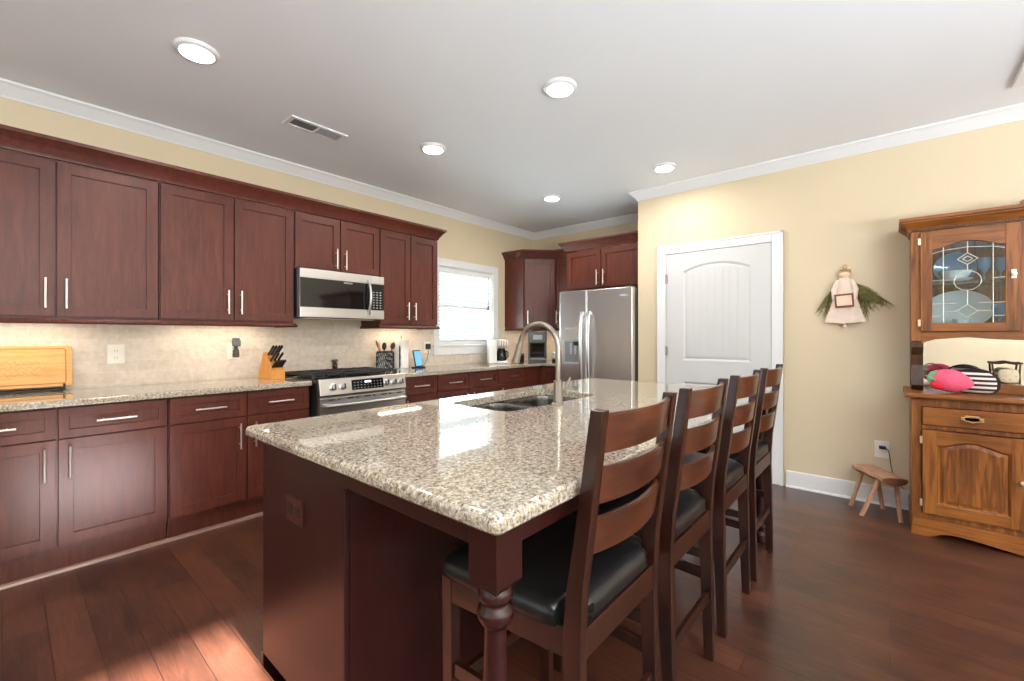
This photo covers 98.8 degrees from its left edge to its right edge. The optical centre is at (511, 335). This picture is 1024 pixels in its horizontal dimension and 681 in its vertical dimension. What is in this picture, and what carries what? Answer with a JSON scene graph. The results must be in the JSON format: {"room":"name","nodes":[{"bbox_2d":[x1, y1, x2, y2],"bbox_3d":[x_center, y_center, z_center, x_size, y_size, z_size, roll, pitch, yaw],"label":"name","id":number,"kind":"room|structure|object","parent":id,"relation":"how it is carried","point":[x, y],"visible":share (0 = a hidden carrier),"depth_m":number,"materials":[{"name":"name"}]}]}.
{"room":"kitchen","nodes":[
{"label":"kitchen","id":0,"kind":"room"},
{"bbox_2d":[0,97,532,388],"bbox_3d":[-2.447,-0.110,3.189,0.090,2.710,8.640,0,0,41],"label":"wall","id":1,"kind":"structure","parent":0,"point":[463,241],"depth_m":3.66,"materials":[{"name":"beige paint"}]},
{"bbox_2d":[0,149,157,320],"bbox_3d":[-2.680,-0.547,2.566,0.368,0.895,0.923,0,0,41],"label":"upper cabinet","id":2,"kind":"object","parent":1,"relation":"attached to","point":[77,241],"visible":0.98,"depth_m":2.54,"materials":[{"name":"brown wood"}]},
{"bbox_2d":[0,317,297,327],"bbox_3d":[-2.401,-0.085,2.896,0.338,0.029,1.795,0,0,41],"label":"rail","id":3,"kind":"object","parent":2,"relation":"attached to","point":[2,319],"visible":1,"depth_m":2.72,"materials":[{"name":"brown wood"}]},
{"bbox_2d":[0,124,446,240],"bbox_3d":[-1.899,-1.048,3.451,0.394,0.104,3.291,0,0,41],"label":"crown molding","id":4,"kind":"structure","parent":2,"relation":"on","point":[15,139],"depth_m":2.90,"materials":[{"name":"brown wood"}]},
{"bbox_2d":[158,182,293,322],"bbox_3d":[-2.102,-0.547,3.237,0.368,0.895,0.841,0,0,41],"label":"upper cabinet","id":5,"kind":"object","parent":1,"relation":"attached to","point":[221,258],"visible":0.94,"depth_m":3.09,"materials":[{"name":"brown wood"}]},
{"bbox_2d":[0,323,527,390],"bbox_3d":[-1.613,0.108,4.080,0.010,0.446,5.879,0,0,41],"label":"wall tiles","id":6,"kind":"structure","parent":1,"relation":"attached to","point":[154,354],"depth_m":3.29,"materials":[{"name":"tile"}]},
{"bbox_2d":[107,345,124,363],"bbox_3d":[-2.616,0.120,2.901,0.008,0.125,0.087,0,0,41],"label":"wall outlet","id":7,"kind":"object","parent":6,"relation":"attached to","point":[115,353],"visible":1,"depth_m":2.90,"materials":[{"name":"beige plastic"}]},
{"bbox_2d":[113,349,119,359],"bbox_3d":[-2.614,0.120,2.899,0.002,0.072,0.034,0,0,41],"label":"receptacle","id":8,"kind":"object","parent":7,"relation":"attached to","point":[116,352],"depth_m":2.90,"materials":[{"name":"beige plastic"}]},
{"bbox_2d":[227,343,239,359],"bbox_3d":[-2.168,0.120,3.421,0.008,0.125,0.087,0,0,41],"label":"wall outlet","id":9,"kind":"object","parent":6,"relation":"attached to","point":[230,347],"visible":0.62,"depth_m":3.40,"materials":[{"name":"beige plastic"}]},
{"bbox_2d":[232,338,240,356],"bbox_3d":[-2.141,0.089,3.410,0.053,0.151,0.055,0,0,41],"label":"air freshener","id":10,"kind":"object","parent":6,"relation":"attached to","point":[236,342],"visible":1,"depth_m":3.39,"materials":[{"name":"grey plastic"}]},
{"bbox_2d":[232,346,239,356],"bbox_3d":[-2.141,0.122,3.406,0.048,0.085,0.048,0,0,41],"label":"bottle","id":11,"kind":"object","parent":10,"relation":"on","point":[236,353],"depth_m":3.39,"materials":[{"name":"clear glass"}]},
{"bbox_2d":[424,342,429,352],"bbox_3d":[-0.940,0.125,4.847,0.008,0.125,0.087,0,0,41],"label":"wall outlet","id":12,"kind":"object","parent":6,"relation":"attached to","point":[425,343],"visible":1,"depth_m":4.83,"materials":[{"name":"beige plastic"}]},
{"bbox_2d":[294,211,378,275],"bbox_3d":[-1.576,-0.767,3.847,0.368,0.455,0.761,0,0,41],"label":"upper cabinet","id":13,"kind":"object","parent":1,"relation":"attached to","point":[320,243],"visible":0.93,"depth_m":3.71,"materials":[{"name":"brown wood"}]},
{"bbox_2d":[294,268,383,320],"bbox_3d":[-1.536,-0.339,3.812,0.452,0.396,0.759,0,0,41],"label":"microwave","id":14,"kind":"object","parent":13,"relation":"attached to","point":[318,294],"visible":0.98,"depth_m":3.65,"materials":[{"name":"silver metal"}]},
{"bbox_2d":[361,228,436,325],"bbox_3d":[-1.104,-0.547,4.396,0.368,0.895,0.680,0,0,41],"label":"upper cabinet","id":15,"kind":"object","parent":1,"relation":"attached to","point":[407,263],"visible":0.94,"depth_m":4.27,"materials":[{"name":"brown wood"}]},
{"bbox_2d":[360,325,440,329],"bbox_3d":[-1.107,-0.085,4.399,0.338,0.029,0.725,0,0,41],"label":"rail","id":16,"kind":"object","parent":15,"relation":"attached to","point":[370,326],"visible":0.98,"depth_m":4.20,"materials":[{"name":"brown wood"}]},
{"bbox_2d":[432,257,497,354],"bbox_3d":[-0.560,-0.337,5.344,0.133,1.107,1.088,0,0,41],"label":"window","id":17,"kind":"structure","parent":1,"relation":"in","point":[466,348],"depth_m":5.36,"materials":[{"name":"white paint"}]},
{"bbox_2d":[440,267,490,343],"bbox_3d":[-0.561,-0.349,5.344,0.056,0.877,0.856,0,0,41],"label":"window blind","id":18,"kind":"object","parent":17,"relation":"attached to","point":[446,271],"visible":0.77,"depth_m":5.33,"materials":[{"name":"white plastic"}]},
{"bbox_2d":[505,259,555,328],"bbox_3d":[0.340,-0.547,5.876,0.625,0.895,0.630,0,0,41],"label":"upper cabinet","id":19,"kind":"object","parent":1,"relation":"attached to","point":[529,283],"visible":0.79,"depth_m":5.65,"materials":[{"name":"brown wood"}]},
{"bbox_2d":[505,328,559,330],"bbox_3d":[0.367,-0.085,5.653,0.993,0.029,0.192,0,0,15],"label":"rail","id":20,"kind":"object","parent":19,"relation":"attached to","point":[509,329],"visible":0.59,"depth_m":5.64,"materials":[{"name":"brown wood"}]},
{"bbox_2d":[502,249,566,260],"bbox_3d":[0.318,-1.048,5.635,0.965,0.104,0.230,0,0,15],"label":"crown molding","id":21,"kind":"structure","parent":19,"relation":"on","point":[523,253],"depth_m":5.62,"materials":[{"name":"brown wood"}]},
{"bbox_2d":[0,0,1023,232],"bbox_3d":[0.604,-1.525,0.463,8.390,0.120,8.790,0,0,41],"label":"ceiling","id":22,"kind":"structure","parent":0,"point":[703,87],"depth_m":2.49,"materials":[{"name":"paint"}]},
{"bbox_2d":[173,37,219,63],"bbox_3d":[-1.614,-1.448,2.248,0.196,0.033,0.196,0,0,41],"label":"recessed light","id":23,"kind":"object","parent":22,"relation":"in","point":[195,50],"visible":1,"depth_m":2.22,"materials":[{"name":"white paint"}]},
{"bbox_2d":[282,115,347,142],"bbox_3d":[-1.384,-1.460,3.105,0.152,0.010,0.400,0,0,41],"label":"ceiling vent","id":24,"kind":"object","parent":22,"relation":"in","point":[293,121],"visible":1,"depth_m":3.09,"materials":[{"name":"white metal"}]},
{"bbox_2d":[420,142,445,153],"bbox_3d":[-0.613,-1.448,3.411,0.196,0.033,0.196,0,0,41],"label":"recessed light","id":25,"kind":"object","parent":22,"relation":"in","point":[428,147],"visible":1,"depth_m":3.37,"materials":[{"name":"white paint"}]},
{"bbox_2d":[543,194,560,200],"bbox_3d":[0.420,-1.448,4.626,0.196,0.033,0.196,0,0,41],"label":"recessed light","id":26,"kind":"object","parent":22,"relation":"in","point":[550,197],"visible":1,"depth_m":4.58,"materials":[{"name":"white paint"}]},
{"bbox_2d":[543,77,576,97],"bbox_3d":[0.282,-1.448,2.577,0.196,0.033,0.196,0,0,41],"label":"recessed light","id":27,"kind":"object","parent":22,"relation":"in","point":[557,87],"visible":1,"depth_m":2.54,"materials":[{"name":"white paint"}]},
{"bbox_2d":[653,162,676,171],"bbox_3d":[1.318,-1.448,3.794,0.196,0.033,0.196,0,0,41],"label":"recessed light","id":28,"kind":"object","parent":22,"relation":"in","point":[665,166],"visible":1,"depth_m":3.75,"materials":[{"name":"white paint"}]},
{"bbox_2d":[1012,62,1023,87],"bbox_3d":[2.901,-1.454,1.989,0.720,0.021,0.880,0,0,41],"label":"ceiling access panel","id":29,"kind":"object","parent":22,"relation":"attached to","point":[1019,80],"visible":1,"depth_m":2.47,"materials":[{"name":"white paint"}]},
{"bbox_2d":[0,484,1023,680],"bbox_3d":[0.604,1.305,0.463,8.390,0.120,8.790,0,0,41],"label":"floor","id":30,"kind":"structure","parent":0,"point":[841,594],"depth_m":1.96,"materials":[{"name":"brown wood"}]},
{"bbox_2d":[0,398,166,584],"bbox_3d":[-2.573,0.807,2.468,0.658,0.873,0.913,0,0,41],"label":"base cabinet","id":31,"kind":"object","parent":30,"relation":"on","point":[78,484],"visible":1,"depth_m":2.34,"materials":[{"name":"brown wood"}]},
{"bbox_2d":[0,377,311,411],"bbox_3d":[-2.296,0.349,2.789,0.639,0.037,1.770,0,0,41],"label":"countertop","id":32,"kind":"structure","parent":31,"relation":"on","point":[97,395],"depth_m":2.62,"materials":[{"name":"beige stone"}]},
{"bbox_2d":[0,383,65,393],"bbox_3d":[-2.878,0.306,2.508,0.097,0.042,0.457,0,0,41],"label":"stand","id":33,"kind":"object","parent":32,"relation":"on","point":[64,384],"visible":1,"depth_m":2.58,"materials":[{"name":"black plastic"}]},
{"bbox_2d":[0,346,72,389],"bbox_3d":[-2.886,0.183,2.551,0.058,0.249,0.470,0,0,41],"label":"cutting board","id":34,"kind":"object","parent":33,"relation":"on","point":[21,367],"visible":1,"depth_m":2.60,"materials":[{"name":"brown wood"}]},
{"bbox_2d":[259,345,285,379],"bbox_3d":[-1.849,0.200,3.401,0.248,0.261,0.104,0,0,35],"label":"knife block","id":35,"kind":"object","parent":32,"relation":"on","point":[271,367],"visible":1,"depth_m":3.37,"materials":[{"name":"brown wood"}]},
{"bbox_2d":[0,512,262,589],"bbox_3d":[-2.107,1.234,2.622,0.018,0.019,1.764,0,0,41],"label":"trim","id":36,"kind":"structure","parent":30,"relation":"on","point":[92,561],"depth_m":2.49,"materials":[{"name":"white wood"}]},
{"bbox_2d":[166,386,308,537],"bbox_3d":[-1.998,0.807,3.135,0.658,0.873,0.839,0,0,41],"label":"base cabinet","id":37,"kind":"object","parent":30,"relation":"on","point":[215,470],"visible":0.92,"depth_m":2.83,"materials":[{"name":"brown wood"}]},
{"bbox_2d":[285,367,405,416],"bbox_3d":[-1.405,0.758,3.700,0.797,0.933,0.764,0,0,41],"label":"gas range","id":38,"kind":"object","parent":30,"relation":"on","point":[338,390],"visible":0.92,"depth_m":3.46,"materials":[{"name":"silver metal"}]},
{"bbox_2d":[332,359,337,368],"bbox_3d":[-1.617,0.261,4.012,0.052,0.100,0.052,0,0,41],"label":"grinder","id":39,"kind":"object","parent":38,"relation":"on","point":[334,365],"visible":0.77,"depth_m":3.99,"materials":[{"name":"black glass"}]},
{"bbox_2d":[332,363,337,368],"bbox_3d":[-1.617,0.280,4.012,0.046,0.062,0.046,0,0,41],"label":"jar","id":40,"kind":"object","parent":39,"relation":"on","point":[334,365],"depth_m":4.00,"materials":[{"name":"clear glass"}]},
{"bbox_2d":[285,372,397,382],"bbox_3d":[-1.438,0.338,3.728,0.665,0.022,0.764,0,0,41],"label":"cooktop","id":41,"kind":"object","parent":38,"relation":"in","point":[315,379],"depth_m":3.51,"materials":[{"name":"black metal"}]},
{"bbox_2d":[404,375,436,403],"bbox_3d":[-1.069,0.807,4.214,0.658,0.873,0.426,0,0,41],"label":"base cabinet","id":42,"kind":"object","parent":30,"relation":"on","point":[420,388],"visible":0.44,"depth_m":4.04,"materials":[{"name":"brown wood"}]},
{"bbox_2d":[436,370,497,398],"bbox_3d":[-0.651,0.807,4.700,0.658,0.873,0.846,0,0,41],"label":"base cabinet","id":43,"kind":"object","parent":30,"relation":"on","point":[467,383],"visible":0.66,"depth_m":4.47,"materials":[{"name":"brown wood"}]},
{"bbox_2d":[497,367,524,390],"bbox_3d":[-0.211,0.807,5.211,0.658,0.873,0.496,0,0,41],"label":"base cabinet","id":44,"kind":"object","parent":30,"relation":"on","point":[512,378],"visible":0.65,"depth_m":5.00,"materials":[{"name":"brown wood"}]},
{"bbox_2d":[261,395,767,680],"bbox_3d":[0.290,0.806,2.148,1.248,0.874,2.426,0,0,41],"label":"kitchen island","id":45,"kind":"object","parent":30,"relation":"on","point":[352,568],"visible":0.46,"depth_m":1.36,"materials":[{"name":"brown wood"}]},
{"bbox_2d":[287,502,299,518],"bbox_3d":[-0.728,0.580,1.462,0.092,0.034,0.002,0,0,41],"label":"socket","id":46,"kind":"object","parent":45,"relation":"attached to","point":[293,508],"depth_m":1.46,"materials":[{"name":"black plastic"}]},
{"bbox_2d":[286,493,302,527],"bbox_3d":[-0.726,0.581,1.465,0.120,0.084,0.006,0,0,41],"label":"outlet plate","id":47,"kind":"object","parent":45,"relation":"attached to","point":[294,501],"depth_m":1.46,"materials":[{"name":"brown plastic"}]},
{"bbox_2d":[245,378,770,535],"bbox_3d":[0.297,0.348,2.140,1.270,0.035,2.469,0,0,41],"label":"island countertop","id":48,"kind":"structure","parent":45,"relation":"on","point":[492,472],"depth_m":1.34,"materials":[{"name":"stone"}]},
{"bbox_2d":[469,395,575,410],"bbox_3d":[0.082,0.453,2.325,0.418,0.169,0.778,0,0,41],"label":"sink","id":49,"kind":"object","parent":48,"relation":"in","point":[523,403],"visible":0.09,"depth_m":2.55,"materials":[{"name":"metal"}]},
{"bbox_2d":[512,321,570,405],"bbox_3d":[0.137,0.129,2.199,0.321,0.403,0.095,0,0,41],"label":"kitchen faucet","id":50,"kind":"object","parent":48,"relation":"on","point":[558,390],"visible":1,"depth_m":2.10,"materials":[{"name":"silver metal"}]},
{"bbox_2d":[525,366,554,386],"bbox_3d":[0.377,0.807,5.648,0.979,0.873,0.926,0,0,41],"label":"base cabinet","id":51,"kind":"object","parent":30,"relation":"on","point":[537,375],"visible":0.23,"depth_m":5.37,"materials":[{"name":"brown wood"}]},
{"bbox_2d":[387,359,554,377],"bbox_3d":[-0.202,0.349,4.960,0.979,0.037,2.705,0,0,41],"label":"countertop","id":52,"kind":"structure","parent":51,"relation":"on","point":[483,366],"depth_m":4.61,"materials":[{"name":"beige stone"}]},
{"bbox_2d":[376,351,393,368],"bbox_3d":[-1.240,0.239,4.295,0.116,0.182,0.142,0,0,21],"label":"utensil holder","id":53,"kind":"object","parent":52,"relation":"on","point":[385,359],"visible":0.94,"depth_m":4.24,"materials":[{"name":"metal"}]},
{"bbox_2d":[382,342,386,350],"bbox_3d":[-1.261,0.189,4.327,0.046,0.252,0.034,0,0,41],"label":"spoon","id":54,"kind":"object","parent":53,"relation":"in","point":[384,346],"visible":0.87,"depth_m":4.32,"materials":[{"name":"black plastic"}]},
{"bbox_2d":[390,342,394,350],"bbox_3d":[-1.185,0.189,4.309,0.069,0.254,0.085,0,0,41],"label":"ladle","id":55,"kind":"object","parent":53,"relation":"in","point":[392,346],"visible":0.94,"depth_m":4.30,"materials":[{"name":"black plastic"}]},
{"bbox_2d":[394,336,408,368],"bbox_3d":[-1.118,0.165,4.436,0.156,0.331,0.156,0,0,41],"label":"paper towel holder","id":56,"kind":"object","parent":52,"relation":"on","point":[400,336],"visible":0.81,"depth_m":4.36,"materials":[{"name":"silver metal"}]},
{"bbox_2d":[394,340,407,367],"bbox_3d":[-1.118,0.180,4.436,0.138,0.280,0.138,0,0,41],"label":"paper towel roll","id":57,"kind":"object","parent":56,"relation":"on","point":[403,344],"visible":0.96,"depth_m":4.38,"materials":[{"name":"white paper"}]},
{"bbox_2d":[411,350,424,367],"bbox_3d":[-0.975,0.239,4.563,0.090,0.184,0.128,0,0,27],"label":"smart display","id":58,"kind":"object","parent":52,"relation":"on","point":[416,353],"visible":1,"depth_m":4.55,"materials":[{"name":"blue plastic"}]},
{"bbox_2d":[423,344,430,365],"bbox_3d":[-0.945,0.207,4.746,0.050,0.244,0.236,0,0,14],"label":"cord","id":59,"kind":"object","parent":58,"relation":"attached to","point":[428,346],"visible":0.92,"depth_m":4.81,"materials":[{"name":"black plastic"}]},
{"bbox_2d":[487,339,508,363],"bbox_3d":[-0.171,0.183,5.344,0.245,0.295,0.200,0,0,-11],"label":"coffee maker","id":60,"kind":"object","parent":52,"relation":"on","point":[494,356],"visible":1,"depth_m":5.25,"materials":[{"name":"white plastic"}]},
{"bbox_2d":[520,353,523,361],"bbox_3d":[0.107,0.276,5.598,0.102,0.108,0.102,0,0,41],"label":"canister","id":61,"kind":"object","parent":52,"relation":"on","point":[522,354],"visible":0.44,"depth_m":5.56,"materials":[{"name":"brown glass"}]},
{"bbox_2d":[528,331,546,361],"bbox_3d":[0.326,0.136,5.697,0.230,0.388,0.252,0,0,0],"label":"coffee machine","id":62,"kind":"object","parent":52,"relation":"on","point":[537,345],"visible":1,"depth_m":5.58,"materials":[{"name":"grey plastic"}]},
{"bbox_2d":[528,359,546,361],"bbox_3d":[0.326,0.313,5.633,0.230,0.035,0.120,0,0,0],"label":"drip tray","id":63,"kind":"object","parent":62,"relation":"on","point":[530,360],"depth_m":5.57,"materials":[{"name":"grey plastic"}]},
{"bbox_2d":[551,351,554,361],"bbox_3d":[0.569,0.255,5.660,0.128,0.150,0.128,0,0,41],"label":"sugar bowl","id":64,"kind":"object","parent":52,"relation":"on","point":[553,353],"visible":0.34,"depth_m":5.62,"materials":[{"name":"white ceramic"}]},
{"bbox_2d":[442,391,676,680],"bbox_3d":[0.149,0.702,1.257,0.530,1.083,0.520,0,0,41],"label":"counter stool","id":65,"kind":"object","parent":30,"relation":"on","point":[587,570],"visible":0.83,"depth_m":1.09,"materials":[{"name":"brown wood"}]},
{"bbox_2d":[560,285,637,381],"bbox_3d":[1.119,0.364,5.002,0.888,1.758,0.879,0,0,41],"label":"refrigerator","id":66,"kind":"object","parent":30,"relation":"on","point":[599,327],"visible":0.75,"depth_m":4.67,"materials":[{"name":"grey metal"}]},
{"bbox_2d":[553,378,728,680],"bbox_3d":[0.496,0.702,1.659,0.530,1.083,0.520,0,0,41],"label":"counter stool","id":67,"kind":"object","parent":30,"relation":"on","point":[687,515],"visible":0.62,"depth_m":1.46,"materials":[{"name":"brown wood"}]},
{"bbox_2d":[683,369,761,638],"bbox_3d":[0.868,0.702,2.092,0.530,1.083,0.520,0,0,41],"label":"counter stool","id":68,"kind":"object","parent":30,"relation":"on","point":[732,477],"visible":0.62,"depth_m":1.86,"materials":[{"name":"brown wood"}]},
{"bbox_2d":[697,364,782,581],"bbox_3d":[1.226,0.702,2.507,0.530,1.083,0.520,0,0,41],"label":"counter stool","id":69,"kind":"object","parent":30,"relation":"on","point":[761,451],"visible":0.54,"depth_m":2.29,"materials":[{"name":"brown wood"}]},
{"bbox_2d":[849,464,908,522],"bbox_3d":[2.543,1.097,3.093,0.247,0.302,0.343,0,0,10],"label":"stool","id":70,"kind":"object","parent":30,"relation":"on","point":[874,472],"visible":1,"depth_m":3.03,"materials":[{"name":"brown wood"}]},
{"bbox_2d":[898,199,1023,555],"bbox_3d":[3.048,0.219,2.605,1.128,2.048,0.535,0,0,41],"label":"china hutch","id":71,"kind":"object","parent":30,"relation":"on","point":[966,450],"visible":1,"depth_m":2.69,"materials":[{"name":"brown wood"}]},
{"bbox_2d":[925,369,973,391],"bbox_3d":[2.730,0.278,2.741,0.217,0.144,0.113,0,0,41],"label":"cushion","id":72,"kind":"object","parent":71,"relation":"on","point":[948,380],"visible":1,"depth_m":2.71,"materials":[{"name":"pink fabric"}]},
{"bbox_2d":[933,252,976,279],"bbox_3d":[2.983,-0.456,2.958,0.210,0.209,0.036,0,0,41],"label":"plate","id":73,"kind":"object","parent":71,"relation":"on","point":[951,263],"visible":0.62,"depth_m":2.96,"materials":[{"name":"ceramic"}]},
{"bbox_2d":[939,277,973,281],"bbox_3d":[2.905,-0.362,2.876,0.170,0.026,0.170,0,0,41],"label":"plate","id":74,"kind":"object","parent":71,"relation":"on","point":[958,278],"visible":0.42,"depth_m":2.82,"materials":[{"name":"white ceramic"}]},
{"bbox_2d":[939,270,972,278],"bbox_3d":[2.905,-0.390,2.876,0.160,0.065,0.160,0,0,41],"label":"serving bowl","id":75,"kind":"object","parent":74,"relation":"on","point":[947,274],"visible":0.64,"depth_m":2.83,"materials":[{"name":"white ceramic"}]},
{"bbox_2d":[952,319,970,322],"bbox_3d":[2.914,-0.081,2.848,0.088,0.060,0.088,0,0,41],"label":"teacup","id":76,"kind":"object","parent":71,"relation":"on","point":[953,320],"visible":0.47,"depth_m":2.82,"materials":[{"name":"white ceramic"}]},
{"bbox_2d":[932,291,992,322],"bbox_3d":[2.986,-0.176,2.939,0.333,0.253,0.051,0,0,41],"label":"platter","id":77,"kind":"object","parent":71,"relation":"on","point":[958,297],"visible":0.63,"depth_m":2.93,"materials":[{"name":"white ceramic"}]},
{"bbox_2d":[903,386,1023,404],"bbox_3d":[3.054,0.372,2.612,1.080,0.028,0.515,0,0,41],"label":"countertop","id":78,"kind":"structure","parent":71,"relation":"on","point":[927,392],"depth_m":2.64,"materials":[{"name":"brown wood"}]},
{"bbox_2d":[932,279,1004,287],"bbox_3d":[3.130,-0.339,2.700,0.968,0.018,0.257,0,0,41],"label":"shelf","id":79,"kind":"object","parent":71,"relation":"attached to","point":[998,283],"depth_m":2.81,"materials":[{"name":"brown wood"}]},
{"bbox_2d":[923,337,1023,384],"bbox_3d":[3.218,0.160,2.802,0.886,0.370,0.006,0,0,41],"label":"mirror","id":80,"kind":"object","parent":71,"relation":"on","point":[958,354],"depth_m":2.93,"materials":[{"name":"beige mirror"}]},
{"bbox_2d":[959,368,1000,393],"bbox_3d":[2.894,0.282,2.740,0.100,0.161,0.213,0,0,-37],"label":"pouch","id":81,"kind":"object","parent":71,"relation":"on","point":[985,382],"visible":0.79,"depth_m":2.69,"materials":[{"name":"fabric"}]},
{"bbox_2d":[977,257,991,279],"bbox_3d":[3.007,-0.424,2.795,0.066,0.150,0.066,0,0,41],"label":"goblet","id":82,"kind":"object","parent":71,"relation":"on","point":[984,264],"visible":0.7,"depth_m":2.78,"materials":[{"name":"glass"}]},
{"bbox_2d":[991,303,1004,322],"bbox_3d":[3.033,-0.126,2.733,0.066,0.150,0.066,0,0,41],"label":"goblet","id":83,"kind":"object","parent":71,"relation":"on","point":[999,309],"visible":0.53,"depth_m":2.72,"materials":[{"name":"glass"}]},
{"bbox_2d":[994,256,1004,278],"bbox_3d":[3.090,-0.424,2.776,0.066,0.150,0.066,0,0,41],"label":"goblet","id":84,"kind":"object","parent":71,"relation":"on","point":[999,262],"visible":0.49,"depth_m":2.76,"materials":[{"name":"glass"}]},
{"bbox_2d":[989,361,1023,394],"bbox_3d":[3.104,0.257,2.747,0.145,0.198,0.153,0,0,41],"label":"chair","id":85,"kind":"object","parent":71,"relation":"on","point":[1006,388],"visible":0.66,"depth_m":2.71,"materials":[{"name":"brown wood"}]},
{"bbox_2d":[998,369,1018,382],"bbox_3d":[3.122,0.251,2.760,0.090,0.089,0.038,0,0,41],"label":"floral cushion","id":86,"kind":"object","parent":85,"relation":"on","point":[1005,375],"visible":0.92,"depth_m":2.75,"materials":[{"name":"fabric"}]},
{"bbox_2d":[533,221,637,258],"bbox_3d":[1.147,-0.110,5.697,2.084,2.710,0.150,0,0,41],"label":"wall","id":87,"kind":"structure","parent":0,"point":[550,243],"depth_m":5.79,"materials":[{"name":"beige paint"}]},
{"bbox_2d":[546,331,559,359],"bbox_3d":[0.684,0.108,5.989,0.979,0.446,0.010,0,0,41],"label":"tiled wall","id":88,"kind":"structure","parent":87,"relation":"attached to","point":[550,342],"depth_m":6.11,"materials":[{"name":"tile"}]},
{"bbox_2d":[555,258,566,327],"bbox_3d":[0.783,-0.547,5.667,0.344,0.895,0.368,0,0,41],"label":"upper cabinet","id":89,"kind":"object","parent":87,"relation":"attached to","point":[560,264],"visible":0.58,"depth_m":5.63,"materials":[{"name":"brown wood"}]},
{"bbox_2d":[558,230,637,290],"bbox_3d":[1.158,-0.820,5.141,1.030,0.559,0.675,0,0,41],"label":"upper cabinet","id":90,"kind":"object","parent":87,"relation":"attached to","point":[614,266],"depth_m":4.89,"materials":[{"name":"brown wood"}]},
{"bbox_2d":[638,120,1023,490],"bbox_3d":[3.865,-0.110,2.769,6.156,2.710,0.740,0,0,41],"label":"wall","id":91,"kind":"structure","parent":0,"point":[844,393],"depth_m":3.40,"materials":[{"name":"beige paint"}]},
{"bbox_2d":[0,78,1023,239],"bbox_3d":[0.585,-1.422,0.479,8.040,0.084,8.490,0,0,41],"label":"trim","id":92,"kind":"structure","parent":91,"relation":"attached to","point":[9,89],"depth_m":3.38,"materials":[{"name":"white paint"}]},
{"bbox_2d":[657,230,783,485],"bbox_3d":[1.828,0.182,3.978,1.076,2.125,0.084,0,0,41],"label":"door","id":93,"kind":"structure","parent":91,"relation":"in","point":[714,305],"depth_m":3.95,"materials":[{"name":"white paint"}]},
{"bbox_2d":[786,470,908,509],"bbox_3d":[4.074,1.179,2.089,4.752,0.131,0.016,0,0,41],"label":"baseboard","id":94,"kind":"structure","parent":91,"relation":"attached to","point":[804,480],"depth_m":3.40,"materials":[{"name":"white paint"}]},
{"bbox_2d":[816,264,891,326],"bbox_3d":[2.581,-0.308,3.329,0.481,0.483,0.092,0,0,41],"label":"ornament","id":95,"kind":"object","parent":91,"relation":"attached to","point":[843,306],"visible":1,"depth_m":3.33,"materials":[{"name":"fabric"}]},
{"bbox_2d":[874,440,888,458],"bbox_3d":[2.736,0.839,3.247,0.085,0.123,0.008,0,0,41],"label":"wall outlet","id":96,"kind":"object","parent":91,"relation":"attached to","point":[883,453],"visible":1,"depth_m":3.25,"materials":[{"name":"white plastic"}]},
{"bbox_2d":[879,445,903,488],"bbox_3d":[2.760,0.953,3.195,0.138,0.289,0.040,0,0,41],"label":"power cord","id":97,"kind":"object","parent":91,"relation":"attached to","point":[880,446],"visible":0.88,"depth_m":3.19,"materials":[{"name":"black plastic"}]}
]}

